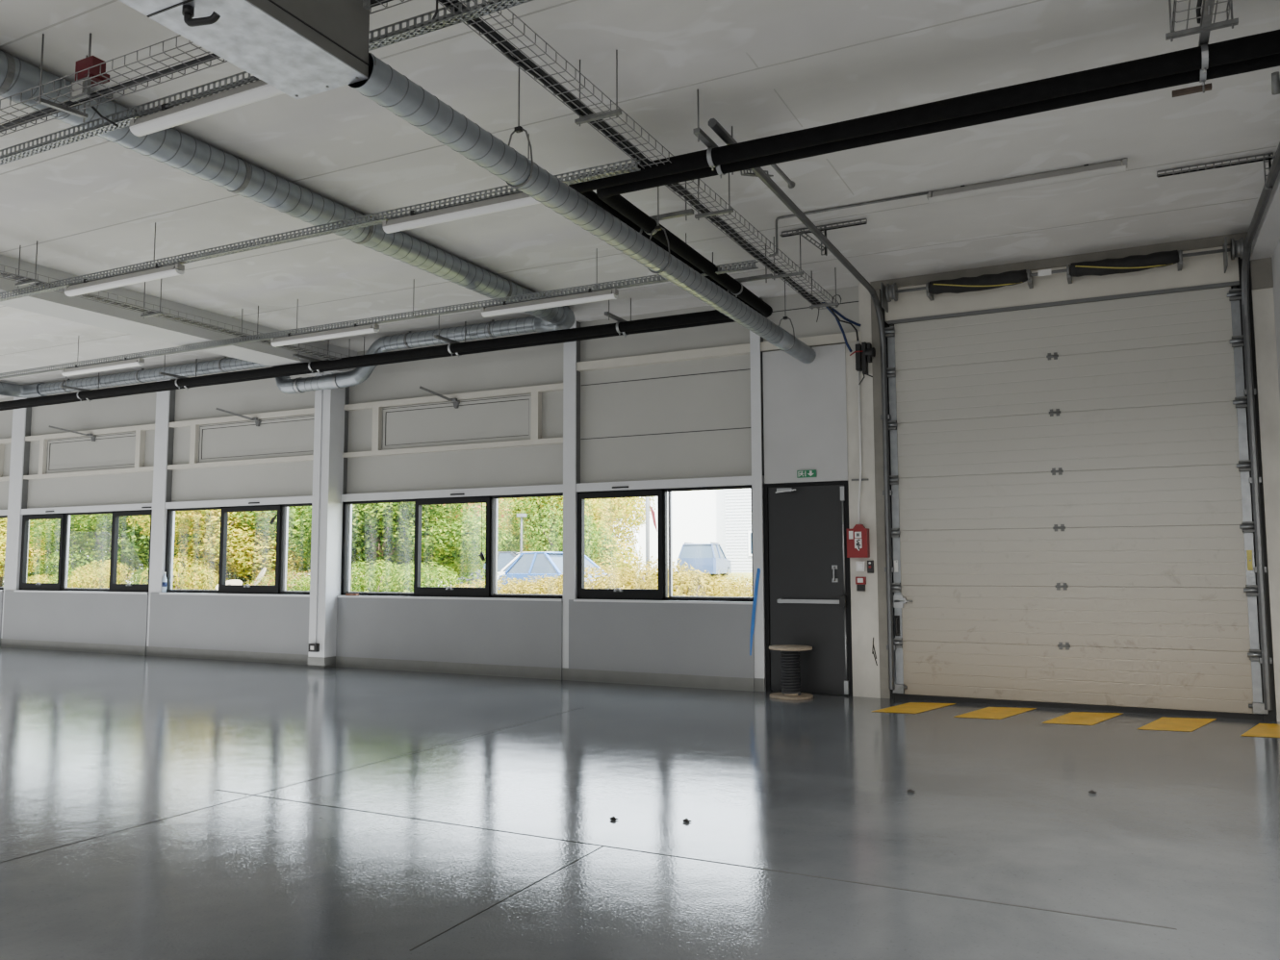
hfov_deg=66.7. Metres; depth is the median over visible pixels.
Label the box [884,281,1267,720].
door
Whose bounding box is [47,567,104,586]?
shrub
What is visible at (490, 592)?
window
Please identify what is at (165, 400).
trim
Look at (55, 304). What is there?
beam
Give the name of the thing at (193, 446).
trim
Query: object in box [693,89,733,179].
hanger
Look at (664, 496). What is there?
window
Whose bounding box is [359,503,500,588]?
tree
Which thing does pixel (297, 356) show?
hanger
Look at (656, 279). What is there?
tray
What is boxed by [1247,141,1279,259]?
trim
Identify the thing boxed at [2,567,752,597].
ground
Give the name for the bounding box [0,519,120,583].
tree
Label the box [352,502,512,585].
tree
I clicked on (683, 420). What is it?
wall
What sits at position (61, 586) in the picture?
window
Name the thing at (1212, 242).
trim
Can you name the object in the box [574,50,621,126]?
hanger
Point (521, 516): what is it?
lamp post
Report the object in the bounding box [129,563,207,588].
shrub
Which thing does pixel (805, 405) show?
wall panel
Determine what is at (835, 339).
trim
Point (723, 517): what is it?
building
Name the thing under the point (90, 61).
beacon
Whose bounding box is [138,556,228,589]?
shrub
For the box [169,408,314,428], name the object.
trim
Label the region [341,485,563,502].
trim
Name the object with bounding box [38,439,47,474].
trim
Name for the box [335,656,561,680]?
baseboard
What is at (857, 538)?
fire alarm box
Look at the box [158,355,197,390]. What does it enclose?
hanger
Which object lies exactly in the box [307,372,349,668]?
column
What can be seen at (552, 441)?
trim
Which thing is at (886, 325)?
trim
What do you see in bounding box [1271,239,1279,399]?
wall
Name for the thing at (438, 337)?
hanger
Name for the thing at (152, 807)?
floor
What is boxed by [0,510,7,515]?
trim
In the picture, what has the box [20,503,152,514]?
trim
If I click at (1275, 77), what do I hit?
buffer
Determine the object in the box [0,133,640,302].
tray
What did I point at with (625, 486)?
air vent
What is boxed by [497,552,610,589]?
car
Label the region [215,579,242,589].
drum
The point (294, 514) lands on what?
tree
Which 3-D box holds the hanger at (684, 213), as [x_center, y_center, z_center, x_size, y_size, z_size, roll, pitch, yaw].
[0.090,-2.128,7.635,0.710,0.453,0.042,-3,-5,27]
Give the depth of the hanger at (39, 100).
5.54 m
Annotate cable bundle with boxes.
[0,0,393,131]
[0,273,336,359]
[437,0,820,305]
[1196,0,1202,24]
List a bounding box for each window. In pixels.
[0,515,7,591]
[13,510,152,594]
[158,503,311,597]
[336,492,563,601]
[573,485,753,604]
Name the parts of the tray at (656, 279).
rod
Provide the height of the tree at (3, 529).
2.692 m
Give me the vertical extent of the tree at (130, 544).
2.895 m
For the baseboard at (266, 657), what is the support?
attached to the wall at (683, 420)
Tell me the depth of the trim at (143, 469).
16.12 m
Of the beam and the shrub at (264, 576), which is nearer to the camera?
the beam
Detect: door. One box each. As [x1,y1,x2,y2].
[763,481,852,696]
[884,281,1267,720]
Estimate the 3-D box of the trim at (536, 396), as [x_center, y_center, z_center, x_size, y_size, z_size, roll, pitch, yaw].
[-1.308,-0.809,12.286,0.105,0.605,0.094,-3,-5,27]
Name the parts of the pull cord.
cord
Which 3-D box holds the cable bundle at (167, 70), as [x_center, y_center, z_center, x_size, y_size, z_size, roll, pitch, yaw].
[-8.504,-1.937,8.234,16.600,0.035,0.074,-3,-5,27]
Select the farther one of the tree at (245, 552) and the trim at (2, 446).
the tree at (245, 552)
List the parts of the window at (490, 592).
sill, sash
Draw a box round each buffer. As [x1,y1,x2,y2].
[770,163,794,188]
[1271,71,1279,95]
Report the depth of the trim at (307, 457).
14.52 m
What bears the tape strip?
hanging from the wall at (683, 420)
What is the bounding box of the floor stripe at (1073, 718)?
[1043,712,1121,725]
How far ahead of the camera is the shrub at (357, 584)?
16.56 m
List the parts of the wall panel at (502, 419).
opener arm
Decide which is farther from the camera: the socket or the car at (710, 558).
the car at (710, 558)
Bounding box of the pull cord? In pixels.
[478,499,485,561]
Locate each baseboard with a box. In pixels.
[1,639,145,655]
[148,646,307,665]
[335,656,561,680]
[568,668,753,691]
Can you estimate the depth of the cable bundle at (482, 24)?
5.76 m
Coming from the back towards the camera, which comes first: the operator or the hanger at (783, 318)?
the operator
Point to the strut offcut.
(1208, 87)
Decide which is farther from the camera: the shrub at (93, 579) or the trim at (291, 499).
the shrub at (93, 579)
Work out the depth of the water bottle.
15.05 m
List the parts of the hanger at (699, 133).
rod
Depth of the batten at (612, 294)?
9.44 m
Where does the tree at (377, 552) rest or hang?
on the ground
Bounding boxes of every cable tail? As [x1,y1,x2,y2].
[91,104,118,127]
[432,0,437,20]
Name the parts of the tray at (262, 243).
rod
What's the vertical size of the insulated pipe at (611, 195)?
0.156 m
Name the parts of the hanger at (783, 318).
rod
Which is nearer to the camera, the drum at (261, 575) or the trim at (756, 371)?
the trim at (756, 371)
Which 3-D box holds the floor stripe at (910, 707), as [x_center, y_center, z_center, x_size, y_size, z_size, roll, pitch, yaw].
[2.656,2.198,9.395,0.640,0.001,0.895,-3,-5,27]
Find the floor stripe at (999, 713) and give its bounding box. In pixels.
[955,707,1036,719]
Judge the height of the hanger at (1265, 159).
0.273 m
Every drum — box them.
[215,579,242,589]
[253,567,266,585]
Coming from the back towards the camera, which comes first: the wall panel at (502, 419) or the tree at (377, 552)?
the tree at (377, 552)
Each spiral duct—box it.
[0,50,575,332]
[0,316,537,398]
[348,51,816,363]
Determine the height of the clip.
0.020 m
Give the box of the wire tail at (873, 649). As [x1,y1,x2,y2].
[871,638,877,665]
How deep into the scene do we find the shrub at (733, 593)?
14.02 m
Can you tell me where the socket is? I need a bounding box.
[307,643,319,652]
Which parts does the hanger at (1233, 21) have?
rod, rail, rod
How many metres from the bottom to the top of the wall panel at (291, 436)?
0.749 m
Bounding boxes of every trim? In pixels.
[0,397,31,646]
[0,437,11,444]
[0,443,4,477]
[0,476,9,482]
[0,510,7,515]
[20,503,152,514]
[23,466,153,480]
[25,424,154,441]
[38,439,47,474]
[134,430,145,467]
[146,378,176,655]
[165,495,312,509]
[167,455,313,469]
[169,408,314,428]
[189,424,199,463]
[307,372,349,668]
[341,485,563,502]
[342,437,563,458]
[344,383,563,410]
[371,407,382,451]
[531,391,541,439]
[562,320,580,680]
[575,476,751,492]
[576,343,750,371]
[749,296,766,691]
[760,331,861,352]
[844,341,868,697]
[858,282,880,698]
[870,231,1247,289]
[870,289,890,698]
[879,290,895,698]
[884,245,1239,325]
[1236,256,1277,721]
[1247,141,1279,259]
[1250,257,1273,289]
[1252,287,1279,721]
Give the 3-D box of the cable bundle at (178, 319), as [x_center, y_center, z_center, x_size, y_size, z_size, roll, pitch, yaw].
[-5.571,-1.841,9.421,0.065,0.031,8.100,-3,-5,27]
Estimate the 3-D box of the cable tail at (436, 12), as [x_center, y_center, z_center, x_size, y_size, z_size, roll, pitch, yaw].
[-0.950,-2.195,4.510,0.028,0.114,0.038,1,-5,-10]
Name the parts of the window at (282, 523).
sill, sash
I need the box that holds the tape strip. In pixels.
[749,568,760,656]
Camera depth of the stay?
14.15 m
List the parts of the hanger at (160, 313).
rod, rail, rod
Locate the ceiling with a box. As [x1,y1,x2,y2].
[0,0,1279,398]
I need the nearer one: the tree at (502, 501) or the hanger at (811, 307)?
the hanger at (811, 307)
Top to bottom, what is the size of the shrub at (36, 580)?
0.561 m
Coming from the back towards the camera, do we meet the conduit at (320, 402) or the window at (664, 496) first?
the conduit at (320, 402)
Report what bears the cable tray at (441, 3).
on the hanger at (617, 112)
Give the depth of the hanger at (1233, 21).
4.95 m
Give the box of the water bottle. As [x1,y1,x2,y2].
[161,572,167,592]
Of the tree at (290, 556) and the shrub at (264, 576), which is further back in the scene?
the tree at (290, 556)
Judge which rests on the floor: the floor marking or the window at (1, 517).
the floor marking
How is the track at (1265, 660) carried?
attached to the wall
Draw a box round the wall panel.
[762,343,847,484]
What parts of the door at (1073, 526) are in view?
pull handle, panel, rail, panel, panel, panel, panel, panel, panel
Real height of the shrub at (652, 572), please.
0.986 m
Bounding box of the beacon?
[69,32,109,102]
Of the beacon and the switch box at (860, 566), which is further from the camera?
the switch box at (860, 566)
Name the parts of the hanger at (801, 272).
rail, rod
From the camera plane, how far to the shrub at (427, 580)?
16.34 m
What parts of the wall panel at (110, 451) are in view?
opener arm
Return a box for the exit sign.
[796,469,816,478]
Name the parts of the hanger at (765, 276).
rod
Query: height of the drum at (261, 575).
0.491 m
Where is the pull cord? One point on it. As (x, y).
(480, 555)
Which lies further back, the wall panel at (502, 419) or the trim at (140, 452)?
the trim at (140, 452)
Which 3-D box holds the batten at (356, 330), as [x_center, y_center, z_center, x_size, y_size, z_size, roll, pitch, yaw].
[-3.516,-1.618,10.803,1.534,0.121,0.100,-3,-5,27]
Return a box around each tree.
[0,517,53,587]
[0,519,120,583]
[28,513,178,583]
[70,515,193,584]
[118,510,275,585]
[126,510,305,586]
[182,506,310,585]
[228,506,387,581]
[245,556,310,582]
[289,502,476,588]
[350,498,509,583]
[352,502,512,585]
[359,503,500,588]
[474,498,516,551]
[482,498,612,552]
[497,496,639,575]
[504,496,617,570]
[515,497,645,573]
[600,496,655,574]
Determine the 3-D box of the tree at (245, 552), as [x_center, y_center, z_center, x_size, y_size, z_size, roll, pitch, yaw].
[-8.789,1.223,20.340,3.171,2.472,2.896,-3,-6,31]
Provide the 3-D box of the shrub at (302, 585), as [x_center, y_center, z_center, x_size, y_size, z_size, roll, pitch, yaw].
[-5.573,2.001,17.495,1.568,0.653,1.263,3,-6,-32]
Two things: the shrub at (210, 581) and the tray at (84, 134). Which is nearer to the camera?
the tray at (84, 134)
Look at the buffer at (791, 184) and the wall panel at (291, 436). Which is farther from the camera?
the wall panel at (291, 436)
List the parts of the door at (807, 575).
pull handle, panic rod, panic rod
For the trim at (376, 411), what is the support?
attached to the wall at (683, 420)
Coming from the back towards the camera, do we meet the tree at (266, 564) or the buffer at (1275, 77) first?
the tree at (266, 564)
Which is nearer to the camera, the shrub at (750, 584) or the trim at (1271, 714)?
the trim at (1271, 714)
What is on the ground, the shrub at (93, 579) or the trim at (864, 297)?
the shrub at (93, 579)
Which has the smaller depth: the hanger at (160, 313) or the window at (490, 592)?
the hanger at (160, 313)
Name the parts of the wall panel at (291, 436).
opener arm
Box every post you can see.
[516,513,526,553]
[645,496,657,576]
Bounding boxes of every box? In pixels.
[119,0,370,100]
[855,562,865,571]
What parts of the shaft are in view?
plate, plate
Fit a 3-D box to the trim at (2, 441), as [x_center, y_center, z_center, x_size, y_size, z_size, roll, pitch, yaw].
[-12.565,-0.630,17.946,3.450,0.075,0.094,-3,-5,27]
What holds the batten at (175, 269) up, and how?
attached to the tray at (262, 243)
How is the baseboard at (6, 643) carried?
attached to the wall at (683, 420)
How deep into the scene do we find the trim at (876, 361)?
10.22 m
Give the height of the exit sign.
0.080 m
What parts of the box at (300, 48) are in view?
panel, latch handle, casing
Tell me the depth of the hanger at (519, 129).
5.66 m
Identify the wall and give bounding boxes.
[0,285,859,691]
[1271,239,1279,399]
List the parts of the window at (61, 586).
sash, sill, sash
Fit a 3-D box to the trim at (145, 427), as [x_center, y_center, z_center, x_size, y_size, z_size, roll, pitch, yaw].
[-9.183,-0.786,16.254,3.420,0.075,0.094,-3,-5,27]
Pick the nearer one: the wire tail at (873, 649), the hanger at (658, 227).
the hanger at (658, 227)
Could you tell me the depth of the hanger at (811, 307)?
9.91 m
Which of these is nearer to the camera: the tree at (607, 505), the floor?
the floor
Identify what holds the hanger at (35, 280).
hanging from the ceiling
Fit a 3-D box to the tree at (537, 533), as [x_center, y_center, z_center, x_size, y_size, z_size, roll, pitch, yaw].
[-2.721,2.056,32.491,3.550,4.491,3.482,-2,-5,15]
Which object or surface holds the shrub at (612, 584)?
on the ground
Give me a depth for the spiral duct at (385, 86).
5.80 m
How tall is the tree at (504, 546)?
4.462 m
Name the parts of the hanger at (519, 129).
rod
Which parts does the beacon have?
lamp frame, rod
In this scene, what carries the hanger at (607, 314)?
hanging from the ceiling
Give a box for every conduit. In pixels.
[313,373,323,643]
[768,191,928,257]
[856,339,862,524]
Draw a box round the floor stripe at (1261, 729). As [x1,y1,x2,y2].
[1240,723,1279,738]
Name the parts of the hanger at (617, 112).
rod, rail, rod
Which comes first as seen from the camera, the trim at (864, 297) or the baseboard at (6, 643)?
the trim at (864, 297)
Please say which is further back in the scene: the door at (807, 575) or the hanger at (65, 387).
the hanger at (65, 387)
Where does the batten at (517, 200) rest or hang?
attached to the tray at (262, 243)
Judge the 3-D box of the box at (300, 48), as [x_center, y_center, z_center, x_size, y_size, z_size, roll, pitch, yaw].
[-1.894,-2.255,3.650,0.463,0.866,2.062,-3,-5,27]
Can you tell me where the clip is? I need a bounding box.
[851,478,868,481]
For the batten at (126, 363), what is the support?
attached to the tray at (656, 279)
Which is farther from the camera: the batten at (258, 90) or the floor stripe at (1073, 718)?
the floor stripe at (1073, 718)
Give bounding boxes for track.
[708,118,895,690]
[1241,142,1279,710]
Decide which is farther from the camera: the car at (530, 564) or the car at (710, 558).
the car at (710, 558)
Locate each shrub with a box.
[26,574,57,583]
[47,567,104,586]
[67,560,138,588]
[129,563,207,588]
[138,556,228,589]
[246,576,298,588]
[250,569,310,590]
[286,575,364,590]
[350,558,413,592]
[379,560,461,592]
[450,575,538,593]
[498,574,563,594]
[530,565,615,594]
[552,563,642,594]
[606,555,717,597]
[637,567,750,596]
[703,572,752,597]
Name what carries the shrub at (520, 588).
on the ground
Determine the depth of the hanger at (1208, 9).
5.03 m
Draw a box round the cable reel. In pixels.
[768,644,813,700]
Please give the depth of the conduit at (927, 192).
8.19 m
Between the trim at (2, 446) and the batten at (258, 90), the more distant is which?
the trim at (2, 446)
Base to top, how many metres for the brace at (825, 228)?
0.273 m
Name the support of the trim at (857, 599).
attached to the wall at (683, 420)
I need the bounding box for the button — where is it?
[867,561,873,573]
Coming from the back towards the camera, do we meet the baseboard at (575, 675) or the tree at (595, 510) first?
the tree at (595, 510)
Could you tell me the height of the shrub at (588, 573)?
0.788 m
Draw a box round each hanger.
[14,240,38,287]
[35,33,88,123]
[60,372,99,402]
[140,279,162,318]
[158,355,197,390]
[239,306,259,341]
[292,340,329,374]
[434,314,465,358]
[506,50,533,188]
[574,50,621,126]
[604,298,631,337]
[639,180,693,234]
[647,186,670,274]
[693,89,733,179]
[694,173,733,220]
[712,243,772,297]
[771,234,803,280]
[777,280,794,351]
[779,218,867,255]
[809,267,839,309]
[1156,152,1274,190]
[1165,0,1238,41]
[1198,0,1214,85]
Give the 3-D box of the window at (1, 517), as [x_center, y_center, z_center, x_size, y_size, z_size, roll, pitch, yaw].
[-12.576,1.353,17.754,3.460,1.326,0.152,-3,-5,27]
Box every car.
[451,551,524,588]
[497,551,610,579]
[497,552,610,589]
[677,541,731,580]
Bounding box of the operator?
[849,341,875,384]
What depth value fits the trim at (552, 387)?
12.79 m
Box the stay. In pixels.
[269,514,277,524]
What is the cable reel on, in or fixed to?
on the floor
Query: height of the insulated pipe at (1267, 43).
0.156 m
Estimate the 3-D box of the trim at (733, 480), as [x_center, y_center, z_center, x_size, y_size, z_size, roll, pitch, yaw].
[0.258,0.052,11.416,2.280,0.100,0.100,-3,-5,27]
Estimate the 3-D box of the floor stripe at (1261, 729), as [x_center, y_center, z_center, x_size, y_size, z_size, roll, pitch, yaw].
[5.230,2.076,8.069,0.499,0.001,0.825,-3,-5,27]
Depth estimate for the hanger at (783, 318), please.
10.03 m
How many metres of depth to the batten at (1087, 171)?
7.54 m
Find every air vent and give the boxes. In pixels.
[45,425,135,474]
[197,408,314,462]
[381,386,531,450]
[612,486,628,488]
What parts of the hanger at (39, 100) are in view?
rod, rail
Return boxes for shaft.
[880,236,1244,312]
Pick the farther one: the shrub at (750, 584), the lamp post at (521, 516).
the lamp post at (521, 516)
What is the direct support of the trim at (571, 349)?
attached to the wall at (683, 420)
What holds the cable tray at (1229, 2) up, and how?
on the hanger at (1233, 21)
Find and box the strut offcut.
[1171,81,1211,97]
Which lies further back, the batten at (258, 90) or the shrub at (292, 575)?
the shrub at (292, 575)
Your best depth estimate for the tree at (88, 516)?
25.10 m
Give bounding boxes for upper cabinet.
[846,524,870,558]
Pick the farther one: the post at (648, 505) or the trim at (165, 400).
the post at (648, 505)
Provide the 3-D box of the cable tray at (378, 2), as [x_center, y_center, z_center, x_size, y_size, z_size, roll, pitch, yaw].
[-8.734,-1.938,8.278,17.156,0.066,0.216,-3,-5,27]
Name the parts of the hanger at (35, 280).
rod, rail, rod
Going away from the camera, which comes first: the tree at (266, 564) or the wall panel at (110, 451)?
the wall panel at (110, 451)
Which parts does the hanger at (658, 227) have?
rod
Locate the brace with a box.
[740,169,773,177]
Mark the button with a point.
(870, 564)
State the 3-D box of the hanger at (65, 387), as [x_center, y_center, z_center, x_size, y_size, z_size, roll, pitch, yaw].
[-8.582,-1.460,14.944,0.042,0.483,0.630,-3,-5,27]
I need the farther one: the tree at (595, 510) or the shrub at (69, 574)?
the tree at (595, 510)
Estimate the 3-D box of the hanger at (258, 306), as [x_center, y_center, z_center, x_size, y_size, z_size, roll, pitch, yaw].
[-4.553,-1.817,11.354,0.310,0.409,0.030,-3,-5,27]
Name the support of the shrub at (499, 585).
on the ground
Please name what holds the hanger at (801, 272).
hanging from the ceiling
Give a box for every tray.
[0,0,411,136]
[0,0,533,165]
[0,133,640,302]
[0,233,758,379]
[0,264,350,360]
[437,0,838,309]
[1172,0,1231,31]
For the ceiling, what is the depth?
7.17 m
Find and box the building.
[638,488,751,572]
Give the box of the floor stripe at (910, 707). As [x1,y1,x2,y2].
[871,702,955,714]
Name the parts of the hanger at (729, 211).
rail, rod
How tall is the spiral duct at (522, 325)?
0.674 m
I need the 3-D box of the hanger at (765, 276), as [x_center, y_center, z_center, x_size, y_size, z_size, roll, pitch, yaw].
[0.921,-1.980,9.281,0.710,0.473,0.042,-3,-5,27]
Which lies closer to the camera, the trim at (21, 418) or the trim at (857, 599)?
the trim at (857, 599)
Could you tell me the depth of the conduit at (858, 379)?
10.33 m
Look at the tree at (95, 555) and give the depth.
23.03 m
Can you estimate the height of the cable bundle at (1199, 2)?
0.032 m
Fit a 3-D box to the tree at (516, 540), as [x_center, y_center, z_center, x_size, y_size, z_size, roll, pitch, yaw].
[-3.704,2.316,36.331,4.931,4.628,4.836,1,-5,-13]
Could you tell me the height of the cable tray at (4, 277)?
0.066 m
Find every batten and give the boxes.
[61,358,144,376]
[64,263,184,296]
[129,79,284,136]
[270,323,379,346]
[382,191,539,233]
[481,288,618,317]
[926,158,1127,204]
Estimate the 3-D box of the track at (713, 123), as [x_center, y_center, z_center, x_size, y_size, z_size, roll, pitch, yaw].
[1.531,-0.065,8.088,0.090,4.098,4.770,-3,-5,27]
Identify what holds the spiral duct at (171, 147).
attached to the ceiling
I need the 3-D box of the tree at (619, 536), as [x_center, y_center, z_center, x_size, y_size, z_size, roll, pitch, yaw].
[-1.753,2.049,42.679,4.476,5.638,4.088,-2,-5,18]
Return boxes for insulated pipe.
[0,29,1279,409]
[0,52,1279,410]
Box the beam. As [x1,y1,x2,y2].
[0,255,358,376]
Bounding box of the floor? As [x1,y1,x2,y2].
[0,646,1279,959]
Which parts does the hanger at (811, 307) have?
rail, rod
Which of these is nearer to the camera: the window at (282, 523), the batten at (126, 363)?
the batten at (126, 363)
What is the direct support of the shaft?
attached to the wall
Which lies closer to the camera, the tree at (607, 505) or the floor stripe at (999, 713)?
the floor stripe at (999, 713)
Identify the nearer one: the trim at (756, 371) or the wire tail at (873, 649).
the wire tail at (873, 649)
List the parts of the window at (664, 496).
sash, sill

